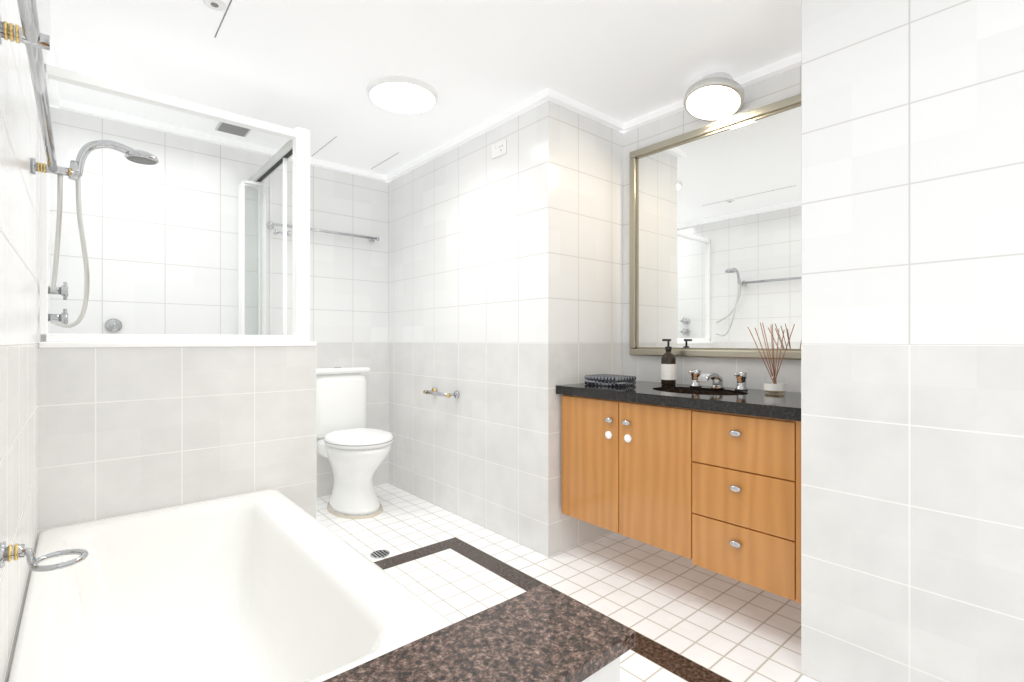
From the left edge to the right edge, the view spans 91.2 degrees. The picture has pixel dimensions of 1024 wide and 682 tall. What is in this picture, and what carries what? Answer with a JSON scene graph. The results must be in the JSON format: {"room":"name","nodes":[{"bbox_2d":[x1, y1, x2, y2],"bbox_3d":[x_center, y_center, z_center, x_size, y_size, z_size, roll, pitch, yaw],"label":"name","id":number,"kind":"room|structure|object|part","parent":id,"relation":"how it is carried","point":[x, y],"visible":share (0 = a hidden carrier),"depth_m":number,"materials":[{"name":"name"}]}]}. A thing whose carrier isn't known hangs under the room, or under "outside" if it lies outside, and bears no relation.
{"room":"bathroom","nodes":[
{"label":"bathroom","id":0,"kind":"room"},
{"bbox_2d":[0,0,49,681],"bbox_3d":[-0.739,-0.075,0.597,0.120,2.170,4.910,0,0,-41],"label":"wall","id":1,"kind":"structure","parent":0,"point":[19,242],"depth_m":1.16,"materials":[{"name":"tile"}]},
{"bbox_2d":[0,541,88,571],"bbox_3d":[-0.853,0.382,0.915,0.122,0.058,0.083,0,0,-41],"label":"holder","id":2,"kind":"object","parent":1,"relation":"attached to","point":[15,552],"visible":1,"depth_m":0.90,"materials":[{"name":"silver metal"}]},
{"bbox_2d":[36,0,59,108],"bbox_3d":[-0.680,-1.143,0.648,0.035,0.035,4.670,0,0,-41],"label":"crown molding","id":3,"kind":"structure","parent":1,"relation":"attached to","point":[44,9],"depth_m":1.87,"materials":[{"name":"white paint"}]},
{"bbox_2d":[48,282,67,323],"bbox_3d":[-1.765,-0.142,1.938,0.074,0.175,0.070,0,0,-41],"label":"faucet","id":4,"kind":"object","parent":1,"relation":"attached to","point":[62,316],"depth_m":1.94,"materials":[{"name":"silver metal"}]},
{"bbox_2d":[0,0,158,327],"bbox_3d":[-0.877,-0.344,1.088,0.310,0.601,1.813,0,0,-41],"label":"shower head","id":5,"kind":"object","parent":1,"relation":"attached to","point":[31,37],"visible":1,"depth_m":1.48,"materials":[{"name":"silver metal"}]},
{"bbox_2d":[37,346,316,542],"bbox_3d":[-1.294,0.517,2.053,0.940,0.985,0.100,0,0,-41],"label":"wall","id":6,"kind":"structure","parent":0,"point":[122,431],"depth_m":1.95,"materials":[{"name":"tile"}]},
{"bbox_2d":[39,63,316,347],"bbox_3d":[-1.559,0.015,2.364,0.936,1.990,0.930,0,0,-41],"label":"screen","id":7,"kind":"object","parent":6,"relation":"on","point":[296,146],"visible":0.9,"depth_m":2.21,"materials":[{"name":"white"}]},
{"bbox_3d":[-1.292,0.014,2.054,0.936,0.020,0.112,0,0,-41],"label":"sill","id":8,"kind":"part","parent":7,"relation":"part of","materials":[{"name":"white"}]},
{"bbox_3d":[-0.978,-0.488,2.326,0.065,0.984,0.060,0,0,-41],"label":"post","id":9,"kind":"part","parent":7,"relation":"part of","materials":[{"name":"white metal"}]},
{"bbox_2d":[50,107,388,497],"bbox_3d":[-1.325,-0.075,3.254,2.460,2.170,0.120,0,0,-41],"label":"wall","id":10,"kind":"structure","parent":0,"point":[349,301],"depth_m":2.83,"materials":[{"name":"tile"}]},
{"bbox_2d":[105,319,121,331],"bbox_3d":[-2.026,-0.080,2.550,0.068,0.068,0.029,0,0,-41],"label":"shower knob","id":11,"kind":"object","parent":10,"relation":"attached to","point":[115,327],"depth_m":2.55,"materials":[{"name":"silver metal"}]},
{"bbox_2d":[49,99,390,182],"bbox_3d":[-1.536,-1.143,2.970,1.770,0.035,0.035,0,0,-41],"label":"crown molding","id":12,"kind":"structure","parent":10,"relation":"attached to","point":[107,114],"depth_m":2.76,"materials":[{"name":"white paint"}]},
{"bbox_2d":[267,221,379,242],"bbox_3d":[-1.197,-0.700,3.233,0.708,0.040,0.077,0,0,-41],"label":"towel rail","id":13,"kind":"object","parent":10,"relation":"attached to","point":[372,239],"visible":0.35,"depth_m":3.24,"materials":[{"name":"silver metal"}]},
{"bbox_2d":[51,0,800,174],"bbox_3d":[0.193,-1.210,1.400,2.580,0.100,4.910,0,0,-41],"label":"ceiling","id":14,"kind":"structure","parent":0,"point":[315,68],"depth_m":2.04,"materials":[{"name":"white paint"}]},
{"bbox_2d":[203,0,225,10],"bbox_3d":[-1.021,-1.156,1.721,0.068,0.007,0.068,0,0,-41],"label":"recessed light","id":15,"kind":"object","parent":14,"relation":"in","point":[219,5],"visible":1,"depth_m":1.72,"materials":[{"name":"white plastic"}]},
{"bbox_2d":[215,122,250,136],"bbox_3d":[-1.503,-1.156,2.717,0.150,0.008,0.200,0,0,-41],"label":"ceiling vent","id":16,"kind":"object","parent":14,"relation":"in","point":[229,128],"depth_m":2.73,"materials":[{"name":"silver metal"}]},
{"bbox_2d":[214,0,397,167],"bbox_3d":[-0.807,-1.159,2.374,1.100,0.001,1.750,0,0,-41],"label":"ceiling hatch","id":17,"kind":"object","parent":14,"relation":"attached to","point":[215,37],"visible":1,"depth_m":1.86,"materials":[{"name":"grey"}]},
{"bbox_2d":[366,76,437,113],"bbox_3d":[-0.513,-1.143,2.357,0.330,0.035,0.330,0,0,-41],"label":"recessed light","id":18,"kind":"object","parent":14,"relation":"in","point":[404,94],"visible":0.98,"depth_m":2.30,"materials":[{"name":"white plastic"}]},
{"bbox_2d":[683,72,744,120],"bbox_3d":[0.892,-1.091,2.220,0.247,0.153,0.250,0,0,-41],"label":"light","id":19,"kind":"object","parent":14,"relation":"attached to","point":[715,96],"visible":1,"depth_m":2.17,"materials":[{"name":"white plastic"}]},
{"bbox_2d":[317,483,818,681],"bbox_3d":[0.193,1.058,1.400,2.580,0.104,4.910,0,0,-41],"label":"floor","id":20,"kind":"structure","parent":0,"point":[685,619],"depth_m":2.05,"materials":[{"name":"tile"}]},
{"bbox_2d":[8,489,634,681],"bbox_3d":[-0.676,0.807,1.378,0.986,0.405,1.721,0,0,-41],"label":"bathtub","id":21,"kind":"object","parent":20,"relation":"on","point":[272,585],"visible":1,"depth_m":1.48,"materials":[{"name":"white ceramic"}]},
{"bbox_2d":[317,367,393,518],"bbox_3d":[-0.968,0.588,3.054,0.381,0.844,0.644,0,0,-41],"label":"toilet","id":22,"kind":"object","parent":20,"relation":"on","point":[352,448],"visible":1,"depth_m":2.96,"materials":[{"name":"white ceramic"}]},
{"bbox_3d":[-1.123,0.190,3.233,0.374,0.034,0.169,0,0,-41],"label":"cistern lid","id":23,"kind":"part","parent":22,"relation":"part of","materials":[{"name":"white ceramic"}]},
{"bbox_3d":[-0.899,0.578,2.973,0.380,0.057,0.430,0,0,-41],"label":"seat","id":24,"kind":"part","parent":22,"relation":"part of","materials":[{"name":"white plastic"}]},
{"bbox_2d":[389,0,1023,681],"bbox_3d":[0.948,-0.075,1.972,0.690,2.170,4.790,0,0,-41],"label":"wall","id":25,"kind":"structure","parent":0,"point":[912,340],"depth_m":1.42,"materials":[{"name":"tile"}]},
{"bbox_2d":[423,388,458,397],"bbox_3d":[-0.426,0.310,2.973,0.082,0.045,0.280,0,0,-41],"label":"holder","id":26,"kind":"object","parent":25,"relation":"attached to","point":[433,391],"visible":0.96,"depth_m":2.91,"materials":[{"name":"silver metal"}]},
{"bbox_2d":[384,91,547,181],"bbox_3d":[-0.367,-1.143,2.942,0.035,0.035,1.604,0,0,-41],"label":"crown molding","id":27,"kind":"structure","parent":25,"relation":"attached to","point":[534,101],"depth_m":2.75,"materials":[{"name":"white paint"}]},
{"bbox_2d":[492,139,506,158],"bbox_3d":[-0.069,-1.000,2.614,0.012,0.074,0.116,0,0,-41],"label":"electrical outlet","id":28,"kind":"object","parent":25,"relation":"attached to","point":[499,148],"visible":1,"depth_m":2.60,"materials":[{"name":"white plastic"}]},
{"bbox_2d":[543,88,627,132],"bbox_3d":[0.384,-1.143,2.507,0.605,0.035,0.035,0,0,-41],"label":"crown molding","id":29,"kind":"structure","parent":25,"relation":"attached to","point":[560,99],"depth_m":2.46,"materials":[{"name":"white paint"}]},
{"bbox_2d":[622,53,800,132],"bbox_3d":[0.943,-1.143,2.295,0.035,0.035,1.086,0,0,-41],"label":"crown molding","id":30,"kind":"structure","parent":25,"relation":"attached to","point":[776,68],"depth_m":2.19,"materials":[{"name":"white paint"}]},
{"bbox_2d":[623,66,800,391],"bbox_3d":[1.002,-0.075,2.346,0.120,2.170,1.086,0,0,-41],"label":"wall","id":31,"kind":"structure","parent":0,"point":[775,88],"depth_m":2.40,"materials":[{"name":"tile"}]},
{"bbox_2d":[556,370,800,603],"bbox_3d":[0.756,0.481,2.134,0.522,0.698,1.078,0,0,-41],"label":"bathroom vanity","id":32,"kind":"object","parent":31,"relation":"attached to","point":[700,475],"visible":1,"depth_m":1.87,"materials":[{"name":"brown wood"}]},
{"bbox_3d":[0.349,0.536,2.253,0.019,0.557,0.329,0,0,-41],"label":"door","id":33,"kind":"part","parent":32,"relation":"part of","materials":[{"name":"brown wood"}]},
{"bbox_3d":[0.414,0.339,2.148,0.022,0.024,0.042,0,0,-41],"label":"knob","id":34,"kind":"part","parent":32,"relation":"part of","materials":[{"name":"silver metal"}]},
{"bbox_2d":[584,374,635,386],"bbox_3d":[0.469,0.187,2.397,0.165,0.044,0.211,0,0,-44],"label":"hand towel","id":35,"kind":"object","parent":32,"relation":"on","point":[611,380],"visible":1,"depth_m":2.34,"materials":[{"name":"grey fabric"}]},
{"bbox_3d":[0.473,0.339,2.080,0.022,0.024,0.042,0,0,-41],"label":"knob","id":36,"kind":"part","parent":32,"relation":"part of","materials":[{"name":"silver metal"}]},
{"bbox_3d":[0.567,0.536,2.000,0.019,0.557,0.329,0,0,-41],"label":"door","id":37,"kind":"part","parent":32,"relation":"part of","materials":[{"name":"brown wood"}]},
{"bbox_2d":[661,339,675,384],"bbox_3d":[0.746,0.100,2.399,0.076,0.219,0.069,0,0,-41],"label":"soap bottle","id":38,"kind":"object","parent":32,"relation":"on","point":[668,367],"visible":1,"depth_m":2.38,"materials":[{"name":"black"}]},
{"bbox_2d":[688,370,701,387],"bbox_3d":[0.834,0.171,2.296,0.081,0.078,0.052,0,0,-41],"label":"tap","id":39,"kind":"object","parent":32,"relation":"on","point":[695,374],"depth_m":2.29,"materials":[{"name":"silver metal"}]},
{"bbox_3d":[0.873,0.175,2.191,0.163,0.071,0.056,0,0,-41],"label":"spout","id":40,"kind":"part","parent":32,"relation":"part of","materials":[{"name":"silver metal"}]},
{"bbox_3d":[0.772,0.319,1.733,0.022,0.024,0.042,0,0,-41],"label":"knob","id":41,"kind":"part","parent":32,"relation":"part of","materials":[{"name":"silver metal"}]},
{"bbox_3d":[0.772,0.511,1.733,0.022,0.024,0.042,0,0,-41],"label":"knob","id":42,"kind":"part","parent":32,"relation":"part of","materials":[{"name":"silver metal"}]},
{"bbox_3d":[0.772,0.702,1.733,0.022,0.024,0.042,0,0,-41],"label":"knob","id":43,"kind":"part","parent":32,"relation":"part of","materials":[{"name":"silver metal"}]},
{"bbox_2d":[734,371,747,390],"bbox_3d":[0.971,0.171,2.137,0.081,0.078,0.052,0,0,-41],"label":"tap","id":44,"kind":"object","parent":32,"relation":"on","point":[741,377],"depth_m":2.13,"materials":[{"name":"silver metal"}]},
{"bbox_3d":[0.792,0.354,1.738,0.019,0.186,0.353,0,0,-41],"label":"drawer","id":45,"kind":"part","parent":32,"relation":"part of","materials":[{"name":"brown wood"}]},
{"bbox_3d":[0.792,0.545,1.738,0.019,0.186,0.353,0,0,-41],"label":"drawer","id":46,"kind":"part","parent":32,"relation":"part of","materials":[{"name":"brown wood"}]},
{"bbox_3d":[0.792,0.736,1.738,0.019,0.186,0.353,0,0,-41],"label":"drawer","id":47,"kind":"part","parent":32,"relation":"part of","materials":[{"name":"brown wood"}]},
{"bbox_2d":[748,322,794,392],"bbox_3d":[1.041,0.067,2.028,0.124,0.285,0.177,0,0,-41],"label":"reed diffuser","id":48,"kind":"object","parent":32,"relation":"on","point":[774,386],"visible":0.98,"depth_m":2.01,"materials":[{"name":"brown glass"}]},
{"bbox_2d":[629,94,800,359],"bbox_3d":[0.938,-0.462,2.303,0.028,1.076,0.945,0,0,-41],"label":"vanity mirror","id":49,"kind":"object","parent":31,"relation":"attached to","point":[714,240],"visible":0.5,"depth_m":2.29,"materials":[{"name":"silver glass"}]},
{"bbox_3d":[0.641,-0.462,2.647,0.028,1.004,0.036,0,0,-41],"label":"frame","id":50,"kind":"part","parent":49,"relation":"part of","materials":[{"name":"beige"}]},
{"bbox_3d":[0.938,-0.982,2.303,0.028,0.036,0.945,0,0,-41],"label":"frame","id":51,"kind":"part","parent":49,"relation":"part of","materials":[{"name":"beige"}]},
{"bbox_3d":[0.938,0.058,2.303,0.028,0.036,0.945,0,0,-41],"label":"frame","id":52,"kind":"part","parent":49,"relation":"part of","materials":[{"name":"beige"}]},
{"bbox_2d":[764,374,785,392],"bbox_3d":[1.053,0.172,2.010,0.076,0.074,0.076,0,0,-41],"label":"jar","id":53,"kind":"object","parent":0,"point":[770,387],"depth_m":1.99,"materials":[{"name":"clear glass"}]}
]}

